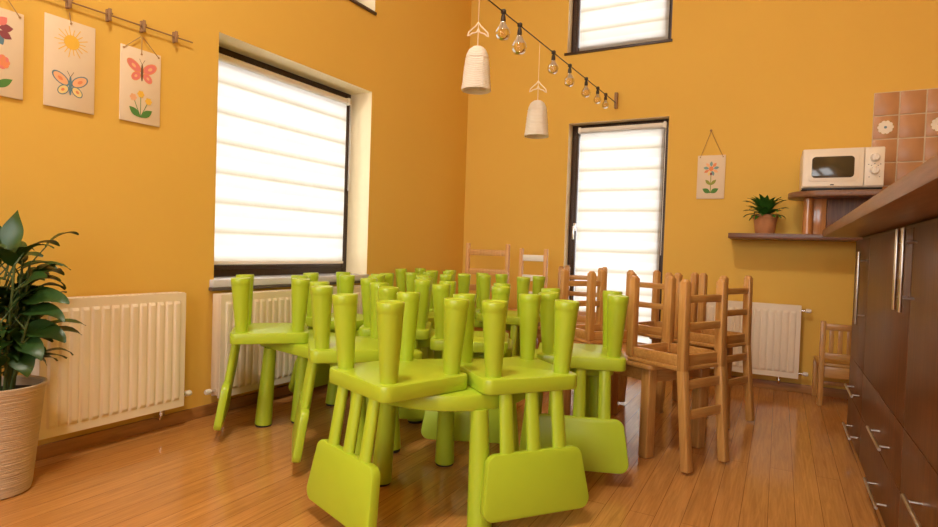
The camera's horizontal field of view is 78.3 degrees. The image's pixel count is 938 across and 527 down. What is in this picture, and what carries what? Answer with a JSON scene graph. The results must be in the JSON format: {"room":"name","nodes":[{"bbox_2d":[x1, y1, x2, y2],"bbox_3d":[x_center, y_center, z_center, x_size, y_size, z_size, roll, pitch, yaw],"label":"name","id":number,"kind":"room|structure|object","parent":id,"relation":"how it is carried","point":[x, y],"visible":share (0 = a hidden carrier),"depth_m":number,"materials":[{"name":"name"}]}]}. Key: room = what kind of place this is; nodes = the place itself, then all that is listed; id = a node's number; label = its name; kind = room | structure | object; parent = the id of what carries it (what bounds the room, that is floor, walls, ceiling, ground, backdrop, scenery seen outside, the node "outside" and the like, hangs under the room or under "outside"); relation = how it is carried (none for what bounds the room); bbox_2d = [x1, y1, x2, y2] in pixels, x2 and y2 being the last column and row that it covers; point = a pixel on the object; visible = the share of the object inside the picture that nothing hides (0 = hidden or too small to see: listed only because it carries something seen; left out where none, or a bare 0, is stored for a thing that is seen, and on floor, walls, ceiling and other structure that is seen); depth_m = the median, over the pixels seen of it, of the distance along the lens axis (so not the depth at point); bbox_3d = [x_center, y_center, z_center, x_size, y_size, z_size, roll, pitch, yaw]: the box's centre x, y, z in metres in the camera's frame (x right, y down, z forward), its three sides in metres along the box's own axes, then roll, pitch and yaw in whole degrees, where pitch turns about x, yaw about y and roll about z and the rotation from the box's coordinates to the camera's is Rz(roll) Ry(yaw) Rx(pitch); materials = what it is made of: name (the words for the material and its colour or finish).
{"room":"kindergarten dining room","nodes":[
{"label":"kindergarten dining room","id":0,"kind":"room"},
{"bbox_2d":[0,0,471,445],"bbox_3d":[-2.050,-1.436,2.292,0.360,4.550,7.600,3,2,30],"label":"wall","id":1,"kind":"structure","parent":0,"point":[139,199],"depth_m":3.08,"materials":[{"name":"paint"}]},
{"bbox_2d":[31,292,191,439],"bbox_3d":[-1.636,0.469,2.708,0.108,0.645,0.712,3,2,30],"label":"radiator","id":2,"kind":"object","parent":1,"relation":"attached to","point":[127,361],"visible":0.84,"depth_m":2.63,"materials":[{"name":"white metal"}]},
{"bbox_2d":[67,292,184,298],"bbox_3d":[-1.634,0.152,2.669,0.068,0.009,0.642,3,2,30],"label":"grille","id":3,"kind":"object","parent":2,"relation":"attached to","point":[160,295],"depth_m":2.75,"materials":[{"name":"beige metal"}]},
{"bbox_2d":[64,0,192,42],"bbox_3d":[-1.720,-1.133,2.502,0.031,0.074,1.130,3,2,30],"label":"peg rail","id":4,"kind":"object","parent":1,"relation":"attached to","point":[108,13],"visible":1,"depth_m":2.68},
{"bbox_2d":[0,0,23,99],"bbox_3d":[-1.873,-0.879,2.269,0.009,0.419,0.200,3,2,30],"label":"picture","id":5,"kind":"object","parent":4,"relation":"hanging from","point":[11,23],"visible":1,"depth_m":2.32,"materials":[{"name":"beige paper"}]},
{"bbox_2d":[0,54,11,86],"bbox_3d":[-1.871,-0.766,2.277,0.001,0.134,0.113,3,2,30],"label":"flower","id":6,"kind":"object","parent":5,"relation":"on","point":[4,61],"depth_m":2.30,"materials":[{"name":"orange paper"}]},
{"bbox_2d":[0,17,12,44],"bbox_3d":[-1.872,-0.931,2.262,0.001,0.139,0.137,3,2,30],"label":"flower","id":7,"kind":"object","parent":5,"relation":"on","point":[5,28],"depth_m":2.30,"materials":[{"name":"red paper"}]},
{"bbox_2d":[43,12,94,114],"bbox_3d":[-1.737,-0.880,2.508,0.009,0.418,0.200,3,2,30],"label":"picture","id":8,"kind":"object","parent":4,"relation":"hanging from","point":[69,46],"visible":1,"depth_m":2.50,"materials":[{"name":"beige paper"}]},
{"bbox_2d":[119,36,160,126],"bbox_3d":[-1.583,-0.884,2.777,0.010,0.414,0.195,3,2,30],"label":"picture","id":9,"kind":"object","parent":4,"relation":"hanging from","point":[140,70],"visible":1,"depth_m":2.77,"materials":[{"name":"beige paper"}]},
{"bbox_2d":[35,384,292,460],"bbox_3d":[-1.919,0.813,2.336,0.016,0.062,7.380,3,2,30],"label":"baseboard","id":10,"kind":"structure","parent":1,"relation":"attached to","point":[56,448],"depth_m":2.83,"materials":[{"name":"brown wood"}]},
{"bbox_2d":[214,46,350,276],"bbox_3d":[-1.265,-0.579,3.841,0.082,1.400,1.300,3,2,30],"label":"window","id":11,"kind":"structure","parent":1,"relation":"in","point":[256,269],"depth_m":3.93,"materials":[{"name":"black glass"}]},
{"bbox_2d":[214,53,351,264],"bbox_3d":[-1.209,-0.611,3.796,0.053,1.231,1.186,3,2,30],"label":"roller blind","id":12,"kind":"object","parent":11,"relation":"attached to","point":[281,140],"visible":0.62,"depth_m":3.74,"materials":[{"name":"white fabric"}]},
{"bbox_2d":[204,285,362,397],"bbox_3d":[-1.095,0.477,3.657,0.108,0.630,1.304,3,2,30],"label":"radiator","id":13,"kind":"object","parent":1,"relation":"attached to","point":[269,306],"visible":0.38,"depth_m":3.29,"materials":[{"name":"white metal"}]},
{"bbox_2d":[216,285,360,294],"bbox_3d":[-1.063,0.167,3.672,0.068,0.009,1.234,3,2,30],"label":"grille","id":14,"kind":"object","parent":13,"relation":"attached to","point":[356,287],"depth_m":3.47,"materials":[{"name":"beige metal"}]},
{"bbox_2d":[209,273,368,290],"bbox_3d":[-1.165,0.111,3.779,0.236,0.060,1.347,3,2,30],"label":"windowsill","id":15,"kind":"structure","parent":1,"relation":"attached to","point":[264,281],"depth_m":3.51,"materials":[{"name":"white stone"}]},
{"bbox_2d":[349,0,376,14],"bbox_3d":[-1.100,-1.849,3.747,0.215,0.020,1.315,3,2,30],"label":"trim","id":16,"kind":"structure","parent":1,"relation":"attached to","point":[353,1],"depth_m":4.14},
{"bbox_2d":[0,376,885,526],"bbox_3d":[-0.385,0.979,1.492,4.590,0.120,8.246,3,2,28],"label":"floor","id":17,"kind":"structure","parent":0,"point":[796,464],"depth_m":2.40,"materials":[{"name":"laminate"}]},
{"bbox_2d":[0,210,85,499],"bbox_3d":[-1.720,0.327,2.110,0.464,1.058,0.573,2,2,-10],"label":"potted plant","id":18,"kind":"object","parent":17,"relation":"on","point":[21,396],"visible":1,"depth_m":2.12,"materials":[{"name":"green plant"}]},
{"bbox_2d":[255,329,422,454],"bbox_3d":[-0.692,0.636,2.914,0.940,0.470,0.420,3,2,41],"label":"plastic table","id":19,"kind":"object","parent":17,"relation":"on","point":[264,410],"visible":0.37,"depth_m":2.99,"materials":[{"name":"plastic"}]},
{"bbox_2d":[213,274,310,430],"bbox_3d":[-1.056,0.432,2.971,0.430,0.735,0.416,1,2,-18],"label":"plastic chair","id":20,"kind":"object","parent":19,"relation":"on","point":[244,332],"visible":1,"depth_m":2.81,"materials":[{"name":"green plastic"}]},
{"bbox_2d":[292,281,398,462],"bbox_3d":[-0.565,0.459,2.598,0.430,0.735,0.416,2,2,-17],"label":"plastic chair","id":21,"kind":"object","parent":19,"relation":"on","point":[321,347],"visible":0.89,"depth_m":2.43,"materials":[{"name":"green plastic"}]},
{"bbox_2d":[325,328,441,423],"bbox_3d":[-0.487,0.628,3.472,0.720,0.470,0.403,3,2,28],"label":"plastic table","id":22,"kind":"object","parent":17,"relation":"on","point":[332,388],"visible":0.23,"depth_m":3.41,"materials":[{"name":"plastic"}]},
{"bbox_2d":[289,272,384,391],"bbox_3d":[-0.797,0.426,3.549,0.430,0.735,0.416,3,2,28],"label":"plastic chair","id":23,"kind":"object","parent":22,"relation":"on","point":[345,281],"visible":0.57,"depth_m":3.45,"materials":[{"name":"green plastic"}]},
{"bbox_2d":[359,276,432,418],"bbox_3d":[-0.410,0.448,3.231,0.416,0.735,0.430,2,2,-2],"label":"plastic chair","id":24,"kind":"object","parent":22,"relation":"on","point":[423,285],"visible":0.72,"depth_m":3.08,"materials":[{"name":"green plastic"}]},
{"bbox_2d":[380,272,453,358],"bbox_3d":[-0.327,0.435,3.795,0.430,0.735,0.416,3,2,28],"label":"plastic chair","id":25,"kind":"object","parent":22,"relation":"on","point":[410,276],"visible":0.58,"depth_m":3.82,"materials":[{"name":"green plastic"}]},
{"bbox_2d":[372,359,524,526],"bbox_3d":[-0.098,0.672,2.280,0.650,0.470,0.650,3,2,28],"label":"plastic table","id":26,"kind":"object","parent":17,"relation":"on","point":[470,399],"visible":0.37,"depth_m":1.99,"materials":[{"name":"plastic"}]},
{"bbox_2d":[307,292,469,526],"bbox_3d":[-0.279,0.483,2.044,0.430,0.735,0.416,1,2,-42],"label":"plastic chair","id":27,"kind":"object","parent":26,"relation":"on","point":[345,484],"visible":1,"depth_m":1.94,"materials":[{"name":"green plastic"}]},
{"bbox_2d":[453,294,588,522],"bbox_3d":[0.170,0.495,2.164,0.416,0.735,0.430,1,2,-23],"label":"plastic chair","id":28,"kind":"object","parent":26,"relation":"on","point":[536,480],"visible":0.91,"depth_m":2.02,"materials":[{"name":"green plastic"}]},
{"bbox_2d":[433,318,519,355],"bbox_3d":[-0.030,0.621,4.340,0.900,0.470,0.400,3,2,28],"label":"plastic table","id":29,"kind":"object","parent":17,"relation":"on","point":[477,324],"visible":0.05,"depth_m":4.25,"materials":[{"name":"plastic"}]},
{"bbox_2d":[395,268,455,291],"bbox_3d":[-0.342,0.413,4.643,0.416,0.735,0.430,3,2,28],"label":"plastic chair","id":30,"kind":"object","parent":29,"relation":"on","point":[400,273],"visible":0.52,"depth_m":4.53,"materials":[{"name":"green plastic"}]},
{"bbox_2d":[421,271,488,358],"bbox_3d":[-0.121,0.431,4.218,0.416,0.735,0.430,3,2,28],"label":"plastic chair","id":31,"kind":"object","parent":29,"relation":"on","point":[463,278],"visible":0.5,"depth_m":4.12,"materials":[{"name":"green plastic"}]},
{"bbox_2d":[476,274,545,356],"bbox_3d":[0.275,0.451,4.004,0.416,0.735,0.430,3,2,28],"label":"plastic chair","id":32,"kind":"object","parent":29,"relation":"on","point":[484,281],"visible":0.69,"depth_m":3.93,"materials":[{"name":"green plastic"}]},
{"bbox_2d":[465,243,516,331],"bbox_3d":[0.227,0.341,4.939,0.410,1.015,0.399,3,2,29],"label":"chair","id":33,"kind":"object","parent":17,"relation":"on","point":[469,251],"visible":0.15,"depth_m":4.77,"materials":[{"name":"brown wood"}]},
{"bbox_2d":[473,338,511,358],"bbox_3d":[0.063,0.656,3.111,0.381,0.470,0.400,2,2,4],"label":"plastic table","id":34,"kind":"object","parent":17,"relation":"on","point":[509,353],"visible":0.12,"depth_m":2.91,"materials":[{"name":"plastic"}]},
{"bbox_2d":[421,281,510,442],"bbox_3d":[0.006,0.470,2.914,0.416,0.735,0.430,2,2,4],"label":"plastic chair","id":35,"kind":"object","parent":34,"relation":"on","point":[444,289],"visible":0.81,"depth_m":2.75,"materials":[{"name":"green plastic"}]},
{"bbox_2d":[518,248,547,293],"bbox_3d":[0.589,0.372,4.789,0.250,0.985,0.399,3,2,28],"label":"chair","id":36,"kind":"object","parent":17,"relation":"on","point":[542,258],"visible":0.13,"depth_m":4.61,"materials":[{"name":"brown wood"}]},
{"bbox_2d":[535,322,575,348],"bbox_3d":[0.702,0.661,4.139,0.500,0.450,0.440,3,2,20],"label":"wooden table","id":37,"kind":"object","parent":17,"relation":"on","point":[539,324],"visible":0.02,"depth_m":4.02,"materials":[{"name":"brown wood"}]},
{"bbox_2d":[519,349,613,450],"bbox_3d":[0.466,0.679,2.772,0.420,0.470,0.364,2,2,9],"label":"plastic table","id":38,"kind":"object","parent":17,"relation":"on","point":[592,376],"visible":0.13,"depth_m":2.65,"materials":[{"name":"plastic"}]},
{"bbox_2d":[537,288,628,473],"bbox_3d":[0.499,0.495,2.601,0.416,0.735,0.430,2,2,9],"label":"plastic chair","id":39,"kind":"object","parent":38,"relation":"on","point":[601,441],"visible":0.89,"depth_m":2.43,"materials":[{"name":"green plastic"}]},
{"bbox_2d":[558,265,607,323],"bbox_3d":[0.837,0.449,4.276,0.320,0.855,0.374,2,2,18],"label":"wooden chair","id":40,"kind":"object","parent":17,"relation":"on","point":[581,318],"visible":0.26,"depth_m":4.37,"materials":[{"name":"brown wood"}]},
{"bbox_2d":[560,269,636,343],"bbox_3d":[0.748,0.467,3.483,0.320,0.855,0.374,1,2,-23],"label":"wooden chair","id":41,"kind":"object","parent":17,"relation":"on","point":[589,332],"visible":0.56,"depth_m":3.37,"materials":[{"name":"brown wood"}]},
{"bbox_2d":[563,341,707,458],"bbox_3d":[0.863,0.693,3.118,0.450,0.450,0.720,1,2,-29],"label":"wooden table","id":42,"kind":"object","parent":17,"relation":"on","point":[649,375],"visible":0.34,"depth_m":2.80,"materials":[{"name":"brown wood"}]},
{"bbox_2d":[618,270,698,412],"bbox_3d":[1.215,0.477,3.707,0.374,0.855,0.320,1,2,-38],"label":"wooden chair","id":43,"kind":"object","parent":17,"relation":"on","point":[654,328],"visible":0.42,"depth_m":3.67,"materials":[{"name":"brown wood"}]},
{"bbox_2d":[626,275,728,472],"bbox_3d":[1.004,0.495,2.760,0.320,0.855,0.374,1,2,-34],"label":"wooden chair","id":44,"kind":"object","parent":17,"relation":"on","point":[680,357],"visible":1,"depth_m":2.69,"materials":[{"name":"brown wood"}]},
{"bbox_2d":[649,337,732,418],"bbox_3d":[1.404,0.698,3.652,0.340,0.450,0.420,1,2,-37],"label":"wooden table","id":45,"kind":"object","parent":17,"relation":"on","point":[654,340],"visible":0.21,"depth_m":3.58,"materials":[{"name":"brown wood"}]},
{"bbox_2d":[674,273,754,428],"bbox_3d":[1.459,0.493,3.431,0.320,0.855,0.374,1,2,-38],"label":"wooden chair","id":46,"kind":"object","parent":17,"relation":"on","point":[706,337],"visible":0.66,"depth_m":3.39,"materials":[{"name":"brown wood"}]},
{"bbox_2d":[811,321,851,405],"bbox_3d":[2.559,0.671,3.926,0.334,0.568,0.348,3,2,25],"label":"child chair","id":47,"kind":"object","parent":17,"relation":"on","point":[830,364],"visible":0.52,"depth_m":3.83,"materials":[{"name":"brown wood"}]},
{"bbox_2d":[842,238,869,457],"bbox_3d":[2.304,0.426,2.911,0.652,1.092,0.581,3,2,28],"label":"base cabinet","id":48,"kind":"object","parent":17,"relation":"on","point":[856,373],"visible":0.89,"depth_m":2.96,"materials":[{"name":"brown wood"}]},
{"bbox_2d":[859,227,913,526],"bbox_3d":[1.920,0.432,2.201,0.652,1.092,1.026,3,2,28],"label":"base cabinet","id":49,"kind":"object","parent":17,"relation":"on","point":[887,329],"visible":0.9,"depth_m":2.22,"materials":[{"name":"brown wood"}]},
{"bbox_2d":[897,222,937,526],"bbox_3d":[1.490,0.438,1.404,0.652,1.092,0.778,3,2,28],"label":"base cabinet","id":50,"kind":"object","parent":17,"relation":"on","point":[918,504],"visible":1,"depth_m":1.67,"materials":[{"name":"brown wood"}]},
{"bbox_3d":[1.102,0.444,0.686,0.652,1.092,0.846,3,2,28],"label":"cabinet","id":51,"kind":"object","parent":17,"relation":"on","visible":0},
{"bbox_2d":[823,154,937,238],"bbox_3d":[1.640,-0.142,1.756,0.772,0.058,3.350,3,2,28],"label":"countertop","id":52,"kind":"structure","parent":51,"relation":"on","point":[911,201],"depth_m":1.53,"materials":[{"name":"brown wood"}]},
{"bbox_2d":[462,0,937,389],"bbox_3d":[1.594,-1.379,4.841,4.290,4.550,0.360,3,2,28],"label":"wall","id":53,"kind":"structure","parent":0,"point":[773,81],"depth_m":4.46,"materials":[{"name":"paint"}]},
{"bbox_2d":[461,0,617,138],"bbox_3d":[-0.481,-1.059,1.671,0.141,0.684,7.194,3,2,28],"label":"string light","id":54,"kind":"object","parent":53,"relation":"attached to","point":[519,38],"depth_m":3.03,"materials":[{"name":"white ceramic"}]},
{"bbox_2d":[495,9,509,40],"bbox_3d":[0.169,-1.187,2.866,0.073,0.152,0.073,3,2,28],"label":"bulb","id":55,"kind":"object","parent":54,"relation":"attached to","point":[502,25],"depth_m":2.85,"materials":[{"name":"clear glass"}]},
{"bbox_2d":[512,22,526,54],"bbox_3d":[0.267,-1.188,3.046,0.080,0.166,0.080,3,2,28],"label":"bulb","id":56,"kind":"object","parent":54,"relation":"attached to","point":[519,38],"depth_m":3.03,"materials":[{"name":"clear glass"}]},
{"bbox_2d":[548,50,558,73],"bbox_3d":[0.512,-1.221,3.495,0.067,0.140,0.067,3,2,28],"label":"bulb","id":57,"kind":"object","parent":54,"relation":"attached to","point":[553,52],"depth_m":3.48,"materials":[{"name":"clear glass"}]},
{"bbox_2d":[564,64,574,86],"bbox_3d":[0.658,-1.230,3.764,0.070,0.147,0.070,3,2,28],"label":"bulb","id":58,"kind":"object","parent":54,"relation":"attached to","point":[569,75],"depth_m":3.75,"materials":[{"name":"clear glass"}]},
{"bbox_2d":[581,77,590,97],"bbox_3d":[0.830,-1.248,4.081,0.067,0.140,0.067,3,2,28],"label":"bulb","id":59,"kind":"object","parent":54,"relation":"attached to","point":[586,87],"depth_m":4.07,"materials":[{"name":"clear glass"}]},
{"bbox_2d":[593,86,600,103],"bbox_3d":[0.968,-1.267,4.334,0.060,0.126,0.060,3,2,28],"label":"bulb","id":60,"kind":"object","parent":54,"relation":"attached to","point":[597,95],"depth_m":4.32,"materials":[{"name":"clear glass"}]},
{"bbox_2d":[602,93,608,108],"bbox_3d":[1.075,-1.280,4.531,0.056,0.119,0.056,3,2,28],"label":"bulb","id":61,"kind":"object","parent":54,"relation":"attached to","point":[605,94],"depth_m":4.52,"materials":[{"name":"clear glass"}]},
{"bbox_2d":[567,119,668,320],"bbox_3d":[1.257,-0.176,4.948,0.838,2.058,0.128,3,2,28],"label":"window","id":62,"kind":"structure","parent":53,"relation":"in","point":[576,136],"depth_m":5.09,"materials":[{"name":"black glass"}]},
{"bbox_2d":[574,121,666,343],"bbox_3d":[1.258,-0.192,4.905,0.744,1.969,0.053,3,2,28],"label":"roller blind","id":63,"kind":"object","parent":62,"relation":"attached to","point":[620,201],"visible":0.67,"depth_m":4.89,"materials":[{"name":"white fabric"}]},
{"bbox_2d":[564,39,672,55],"bbox_3d":[1.254,-1.809,4.865,0.903,0.020,0.115,3,2,28],"label":"trim","id":64,"kind":"structure","parent":53,"relation":"attached to","point":[665,40],"depth_m":4.80,"materials":[{"name":"brown wood"}]},
{"bbox_2d":[571,0,672,51],"bbox_3d":[1.323,-2.441,4.921,0.870,1.250,0.082,3,2,28],"label":"window","id":65,"kind":"structure","parent":53,"relation":"in","point":[576,17],"depth_m":5.08,"materials":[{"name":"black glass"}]},
{"bbox_2d":[579,0,669,50],"bbox_3d":[1.314,-2.429,4.857,0.782,1.212,0.053,3,2,28],"label":"roller blind","id":66,"kind":"object","parent":65,"relation":"attached to","point":[603,23],"visible":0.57,"depth_m":4.88,"materials":[{"name":"white fabric"}]},
{"bbox_2d":[697,301,810,383],"bbox_3d":[2.033,0.581,4.352,0.932,0.588,0.108,3,2,28],"label":"radiator","id":67,"kind":"object","parent":53,"relation":"attached to","point":[775,330],"visible":0.53,"depth_m":4.20,"materials":[{"name":"beige metal"}]},
{"bbox_2d":[728,301,800,305],"bbox_3d":[2.012,0.290,4.353,0.862,0.009,0.068,3,2,28],"label":"grille","id":68,"kind":"object","parent":67,"relation":"attached to","point":[730,303],"depth_m":4.26,"materials":[{"name":"beige metal"}]},
{"bbox_2d":[689,373,847,398],"bbox_3d":[1.534,0.869,4.677,3.650,0.062,0.016,3,2,28],"label":"baseboard","id":69,"kind":"structure","parent":53,"relation":"attached to","point":[784,386],"depth_m":4.21,"materials":[{"name":"brown wood"}]},
{"bbox_2d":[728,233,862,241],"bbox_3d":[2.526,-0.176,3.979,1.324,0.039,0.285,3,2,28],"label":"wall shelf","id":70,"kind":"object","parent":53,"relation":"attached to","point":[742,236],"visible":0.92,"depth_m":4.01,"materials":[{"name":"brown wood"}]},
{"bbox_2d":[743,194,786,232],"bbox_3d":[2.114,-0.352,4.125,0.275,0.276,0.269,1,2,-40],"label":"potted fern","id":71,"kind":"object","parent":70,"relation":"on","point":[764,222],"visible":0.98,"depth_m":4.08,"materials":[{"name":"green plant"}]},
{"bbox_2d":[753,214,777,232],"bbox_3d":[2.127,-0.282,4.134,0.165,0.136,0.165,3,2,28],"label":"pot","id":72,"kind":"object","parent":70,"relation":"on","point":[766,223],"depth_m":4.08,"materials":[{"name":"ceramic"}]},
{"bbox_2d":[788,189,883,233],"bbox_3d":[2.647,-0.330,3.830,0.930,0.284,0.410,3,2,28],"label":"shelf","id":73,"kind":"object","parent":53,"relation":"attached to","point":[821,208],"visible":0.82,"depth_m":3.90,"materials":[{"name":"brown wood"}]},
{"bbox_2d":[799,146,884,190],"bbox_3d":[2.494,-0.616,3.875,0.452,0.272,0.402,3,2,27],"label":"microwave oven","id":74,"kind":"object","parent":73,"relation":"on","point":[858,168],"visible":0.94,"depth_m":3.72,"materials":[{"name":"white plastic"}]},
{"bbox_2d":[871,88,937,188],"bbox_3d":[2.990,-0.689,3.880,0.466,0.960,0.012,3,2,28],"label":"tile backsplash","id":75,"kind":"structure","parent":53,"relation":"attached to","point":[905,123],"depth_m":3.90,"materials":[{"name":"tile"}]},
{"bbox_3d":[1.882,-1.031,4.471,0.018,0.018,0.023,3,2,28],"label":"nail","id":76,"kind":"object","parent":53,"relation":"attached to","visible":0},
{"bbox_2d":[696,132,725,198],"bbox_3d":[1.884,-0.766,4.474,0.200,0.524,0.009,3,2,28],"label":"picture","id":77,"kind":"object","parent":76,"relation":"hanging from","point":[711,168],"visible":1,"depth_m":4.47,"materials":[{"name":"beige paper"}]},
{"bbox_2d":[703,161,718,192],"bbox_3d":[1.880,-0.670,4.475,0.114,0.248,0.001,3,2,28],"label":"flower","id":78,"kind":"object","parent":77,"relation":"on","point":[710,168],"depth_m":4.47,"materials":[{"name":"paper"}]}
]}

